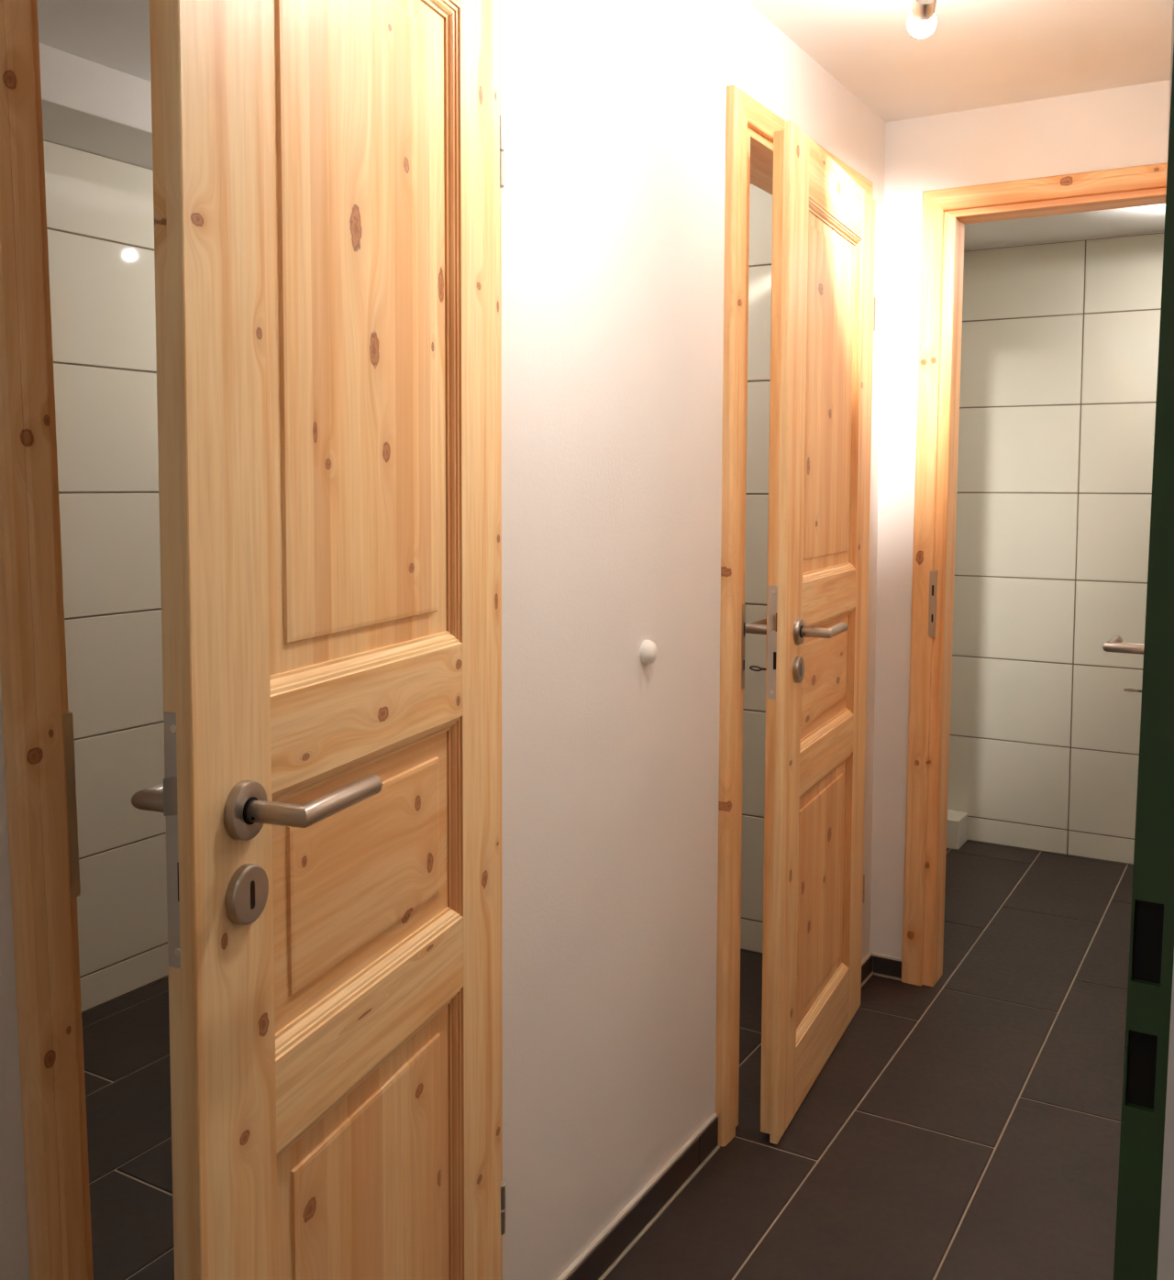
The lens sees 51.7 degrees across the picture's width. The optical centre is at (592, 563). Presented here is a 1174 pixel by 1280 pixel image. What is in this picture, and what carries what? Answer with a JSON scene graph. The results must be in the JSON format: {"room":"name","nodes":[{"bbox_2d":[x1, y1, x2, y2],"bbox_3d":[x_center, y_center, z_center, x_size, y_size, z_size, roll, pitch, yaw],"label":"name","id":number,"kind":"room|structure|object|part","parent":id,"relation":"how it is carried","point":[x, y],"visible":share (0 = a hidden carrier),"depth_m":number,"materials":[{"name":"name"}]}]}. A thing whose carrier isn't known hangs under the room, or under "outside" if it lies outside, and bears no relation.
{"room":"hallway","nodes":[
{"label":"hallway","id":0,"kind":"room"},
{"bbox_2d":[37,0,151,81],"bbox_3d":[-0.826,-1.101,2.208,1.570,0.085,3.288,2,4,30],"label":"ceiling","id":1,"kind":"structure","parent":0,"point":[115,34],"depth_m":2.44,"materials":[{"name":"paint"}]},
{"bbox_2d":[39,43,152,168],"bbox_3d":[-1.330,-1.019,2.451,0.260,0.115,3.188,2,4,30],"label":"bulkhead","id":2,"kind":"object","parent":1,"relation":"attached to","point":[87,104],"depth_m":2.67,"materials":[{"name":"paint"}]},
{"bbox_2d":[43,138,168,1012],"bbox_3d":[-1.472,-0.019,2.597,0.060,2.300,3.188,2,4,30],"label":"wall","id":3,"kind":"structure","parent":0,"point":[100,220],"depth_m":3.01,"materials":[{"name":"beige tile"}]},
{"bbox_2d":[0,0,885,1279],"bbox_3d":[-0.244,0.050,1.610,0.120,2.300,3.720,2,4,30],"label":"wall","id":4,"kind":"structure","parent":0,"point":[613,112],"depth_m":1.96,"materials":[{"name":"white paint"}]},
{"bbox_2d":[0,0,502,1279],"bbox_3d":[-0.380,0.190,1.384,0.160,2.050,0.751,2,4,30],"label":"door frame","id":5,"kind":"structure","parent":4,"relation":"attached to","point":[38,722],"depth_m":1.05,"materials":[{"name":"brown wood"}]},
{"bbox_3d":[-0.482,0.218,1.096,0.022,0.170,0.021,2,4,30],"label":"strike plate","id":6,"kind":"part","parent":5,"relation":"part of","materials":[{"name":"silver metal"}]},
{"bbox_2d":[131,0,505,1279],"bbox_3d":[-0.245,0.223,1.327,0.186,1.981,0.650,2,4,19],"label":"door","id":7,"kind":"structure","parent":4,"relation":"in","point":[328,175],"depth_m":1.22,"materials":[{"name":"brown wood"}]},
{"bbox_3d":[-0.369,0.213,1.157,0.065,0.020,0.134,2,4,19],"label":"handle","id":8,"kind":"part","parent":7,"relation":"part of","materials":[{"name":"silver metal"}]},
{"bbox_3d":[-0.356,0.237,1.035,0.020,0.222,0.003,2,4,19],"label":"lock plate","id":9,"kind":"part","parent":7,"relation":"part of","materials":[{"name":"silver metal"}]},
{"bbox_3d":[-0.255,0.216,1.117,0.065,0.020,0.134,2,4,19],"label":"handle","id":10,"kind":"part","parent":7,"relation":"part of","materials":[{"name":"silver metal"}]},
{"bbox_3d":[-0.246,-0.271,1.286,0.020,0.752,0.394,2,4,19],"label":"panel","id":11,"kind":"part","parent":7,"relation":"part of","materials":[{"name":"beige wood"}]},
{"bbox_3d":[-0.249,0.328,1.325,0.020,0.243,0.394,2,4,19],"label":"panel","id":12,"kind":"part","parent":7,"relation":"part of","materials":[{"name":"beige wood"}]},
{"bbox_3d":[-0.246,-0.271,1.286,0.039,0.764,0.406,2,4,19],"label":"moulding","id":13,"kind":"part","parent":7,"relation":"part of","materials":[{"name":"beige wood"}]},
{"bbox_3d":[-0.251,0.807,1.357,0.020,0.515,0.394,2,4,19],"label":"panel","id":14,"kind":"part","parent":7,"relation":"part of","materials":[{"name":"beige wood"}]},
{"bbox_3d":[-0.248,0.155,1.314,0.039,0.090,0.406,2,4,19],"label":"rail","id":15,"kind":"part","parent":7,"relation":"part of","materials":[{"name":"beige wood"}]},
{"bbox_3d":[-0.249,0.328,1.325,0.039,0.255,0.406,2,4,19],"label":"moulding","id":16,"kind":"part","parent":7,"relation":"part of","materials":[{"name":"beige wood"}]},
{"bbox_3d":[-0.249,0.499,1.336,0.039,0.089,0.406,2,4,19],"label":"rail","id":17,"kind":"part","parent":7,"relation":"part of","materials":[{"name":"beige wood"}]},
{"bbox_3d":[-0.251,0.807,1.357,0.039,0.527,0.406,2,4,19],"label":"moulding","id":18,"kind":"part","parent":7,"relation":"part of","materials":[{"name":"beige wood"}]},
{"bbox_3d":[-0.245,-0.708,1.257,0.039,0.113,0.406,2,4,19],"label":"rail","id":19,"kind":"part","parent":7,"relation":"part of","materials":[{"name":"beige wood"}]},
{"bbox_2d":[557,1113,719,1279],"bbox_3d":[0.055,1.141,2.068,0.014,0.068,0.750,2,4,30],"label":"baseboard","id":20,"kind":"structure","parent":4,"relation":"attached to","point":[616,1240],"depth_m":2.13,"materials":[{"name":"grey tile"}]},
{"bbox_2d":[639,640,657,664],"bbox_3d":[0.098,0.152,2.066,0.018,0.043,0.043,2,4,30],"label":"stopper","id":21,"kind":"object","parent":4,"relation":"attached to","point":[648,651],"visible":1,"depth_m":2.05,"materials":[{"name":"white plastic"}]},
{"bbox_2d":[715,84,872,1146],"bbox_3d":[0.407,0.104,2.725,0.160,2.052,0.837,2,4,30],"label":"door frame","id":22,"kind":"structure","parent":4,"relation":"attached to","point":[750,126],"depth_m":2.35,"materials":[{"name":"brown wood"}]},
{"bbox_3d":[0.290,0.165,2.414,0.022,0.170,0.017,2,4,30],"label":"strike plate","id":23,"kind":"part","parent":22,"relation":"part of","materials":[{"name":"silver metal"}]},
{"bbox_2d":[745,120,875,1144],"bbox_3d":[0.506,0.138,2.665,0.186,1.981,0.731,2,4,25],"label":"door","id":24,"kind":"structure","parent":4,"relation":"in","point":[823,301],"depth_m":2.54,"materials":[{"name":"brown wood"}]},
{"bbox_3d":[0.356,0.129,2.489,0.065,0.020,0.134,2,4,25],"label":"handle","id":25,"kind":"part","parent":24,"relation":"part of","materials":[{"name":"silver metal"}]},
{"bbox_2d":[749,665,765,671],"bbox_3d":[0.341,0.212,2.438,0.054,0.013,0.018,2,4,25],"label":"key","id":26,"kind":"object","parent":24,"relation":"in","point":[750,667],"visible":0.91,"depth_m":2.44,"materials":[{"name":"grey metal"}]},
{"bbox_3d":[0.349,0.153,2.351,0.020,0.222,0.003,2,4,25],"label":"lock plate","id":27,"kind":"part","parent":24,"relation":"part of","materials":[{"name":"silver metal"}]},
{"bbox_3d":[0.499,0.722,2.693,0.020,0.515,0.448,2,4,25],"label":"panel","id":28,"kind":"part","parent":24,"relation":"part of","materials":[{"name":"beige wood"}]},
{"bbox_3d":[0.498,1.056,2.715,0.039,0.142,0.460,2,4,25],"label":"rail","id":29,"kind":"part","parent":24,"relation":"part of","materials":[{"name":"beige wood"}]},
{"bbox_3d":[0.465,0.133,2.437,0.065,0.020,0.134,2,4,25],"label":"handle","id":30,"kind":"part","parent":24,"relation":"part of","materials":[{"name":"silver metal"}]},
{"bbox_3d":[0.501,0.243,2.662,0.020,0.243,0.448,2,4,25],"label":"panel","id":31,"kind":"part","parent":24,"relation":"part of","materials":[{"name":"beige wood"}]},
{"bbox_3d":[0.499,0.722,2.693,0.039,0.527,0.460,2,4,25],"label":"moulding","id":32,"kind":"part","parent":24,"relation":"part of","materials":[{"name":"beige wood"}]},
{"bbox_3d":[0.500,0.414,2.673,0.039,0.089,0.460,2,4,25],"label":"rail","id":33,"kind":"part","parent":24,"relation":"part of","materials":[{"name":"beige wood"}]},
{"bbox_3d":[0.501,0.243,2.662,0.039,0.255,0.460,2,4,25],"label":"moulding","id":34,"kind":"part","parent":24,"relation":"part of","materials":[{"name":"beige wood"}]},
{"bbox_3d":[0.503,-0.356,2.623,0.020,0.752,0.448,2,4,25],"label":"panel","id":35,"kind":"part","parent":24,"relation":"part of","materials":[{"name":"beige wood"}]},
{"bbox_3d":[0.502,0.070,2.650,0.039,0.090,0.460,2,4,25],"label":"rail","id":36,"kind":"part","parent":24,"relation":"part of","materials":[{"name":"beige wood"}]},
{"bbox_3d":[0.503,-0.356,2.623,0.039,0.764,0.460,2,4,25],"label":"moulding","id":37,"kind":"part","parent":24,"relation":"part of","materials":[{"name":"beige wood"}]},
{"bbox_3d":[0.505,-0.793,2.594,0.039,0.113,0.460,2,4,25],"label":"rail","id":38,"kind":"part","parent":24,"relation":"part of","materials":[{"name":"beige wood"}]},
{"bbox_2d":[860,951,873,987],"bbox_3d":[0.712,1.076,3.188,0.014,0.056,0.144,2,4,30],"label":"baseboard","id":39,"kind":"structure","parent":4,"relation":"attached to","point":[866,962],"depth_m":3.21,"materials":[{"name":"grey tile"}]},
{"bbox_2d":[81,839,1133,1279],"bbox_3d":[0.283,1.198,2.169,3.690,0.060,5.290,2,4,30],"label":"floor","id":40,"kind":"structure","parent":0,"point":[966,1125],"depth_m":2.46,"materials":[{"name":"tile"}]},
{"bbox_2d":[946,809,967,849],"bbox_3d":[1.305,0.971,4.430,0.098,0.105,0.138,2,4,30],"label":"ledge","id":41,"kind":"object","parent":40,"relation":"on","point":[956,829],"visible":0.51,"depth_m":4.37,"materials":[{"name":"beige tile"}]},
{"bbox_2d":[739,79,1169,971],"bbox_3d":[0.639,-0.056,3.284,2.890,2.300,0.132,2,4,30],"label":"wall","id":42,"kind":"structure","parent":0,"point":[1124,126],"depth_m":3.15,"materials":[{"name":"white paint"}]},
{"bbox_2d":[871,952,901,981],"bbox_3d":[0.786,1.074,3.222,0.085,0.056,0.014,2,4,30],"label":"baseboard","id":43,"kind":"structure","parent":42,"relation":"attached to","point":[887,966],"depth_m":3.22,"materials":[{"name":"grey tile"}]},
{"bbox_2d":[901,162,1167,986],"bbox_3d":[1.160,0.091,2.994,0.729,2.048,0.126,2,4,30],"label":"door frame","id":44,"kind":"structure","parent":42,"relation":"attached to","point":[945,214],"depth_m":3.09,"materials":[{"name":"brown wood"}]},
{"bbox_3d":[0.872,0.102,3.104,0.018,0.170,0.022,2,4,30],"label":"strike plate","id":45,"kind":"part","parent":44,"relation":"part of","materials":[{"name":"silver metal"}]},
{"bbox_2d":[745,0,1172,121],"bbox_3d":[0.304,-1.043,1.219,1.140,0.063,3.720,2,4,30],"label":"ceiling","id":46,"kind":"structure","parent":0,"point":[977,53],"depth_m":2.58,"materials":[{"name":"paint"}]},
{"bbox_2d":[906,0,936,38],"bbox_3d":[0.458,-0.977,1.829,0.149,0.147,0.960,2,4,30],"label":"ceiling lamp","id":47,"kind":"object","parent":46,"relation":"attached to","point":[921,21],"visible":1,"depth_m":2.10,"materials":[{"name":"white glass"}]},
{"bbox_3d":[0.573,-0.947,2.115,0.050,0.051,0.060,2,4,30],"label":"bulb","id":48,"kind":"part","parent":47,"relation":"part of","materials":[{"name":"white glass"}]},
{"bbox_2d":[911,0,936,21],"bbox_3d":[0.569,-0.961,2.081,0.040,0.050,0.050,1,4,10],"label":"socket","id":49,"kind":"object","parent":47,"relation":"attached to","point":[921,10],"depth_m":2.07,"materials":[{"name":"white metal"}]},
{"bbox_2d":[947,231,1164,864],"bbox_3d":[2.145,-0.096,3.984,2.200,2.300,0.060,2,4,30],"label":"wall","id":50,"kind":"structure","parent":0,"point":[1060,338],"depth_m":4.26,"materials":[{"name":"beige tile"}]},
{"bbox_2d":[963,203,1165,249],"bbox_3d":[1.839,-1.138,3.383,2.200,0.145,1.370,2,4,30],"label":"ceiling","id":51,"kind":"structure","parent":0,"point":[1146,218],"depth_m":3.98,"materials":[{"name":"paint"}]},
{"bbox_2d":[1102,635,1144,654],"bbox_3d":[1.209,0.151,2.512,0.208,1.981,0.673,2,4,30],"label":"door handle","id":52,"kind":"object","parent":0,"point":[1114,645],"depth_m":2.31,"materials":[{"name":"silver metal"}]},
{"bbox_2d":[1123,688,1141,692],"bbox_3d":[1.037,0.242,2.302,0.054,0.005,0.021,2,4,30],"label":"key","id":53,"kind":"object","parent":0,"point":[1125,689],"visible":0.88,"depth_m":2.30,"materials":[{"name":"grey metal"}]},
{"bbox_2d":[1156,955,1173,1279],"bbox_3d":[0.367,0.126,0.493,0.253,2.300,0.137,2,4,30],"label":"wall","id":54,"kind":"structure","parent":0,"point":[1164,1260],"depth_m":0.50,"materials":[{"name":"white paint"}]},
{"bbox_2d":[1165,0,1173,195],"bbox_3d":[1.043,0.057,1.592,0.400,2.300,2.450,2,4,30],"label":"wall","id":55,"kind":"structure","parent":0,"point":[1172,34],"depth_m":0.93,"materials":[{"name":"white paint"}]},
{"bbox_2d":[1113,44,1173,1279],"bbox_3d":[0.275,0.222,0.562,0.068,2.100,0.122,2,4,30],"label":"door frame","id":56,"kind":"structure","parent":55,"relation":"attached to","point":[1151,948],"depth_m":0.51,"materials":[{"name":"green paint"}]}
]}

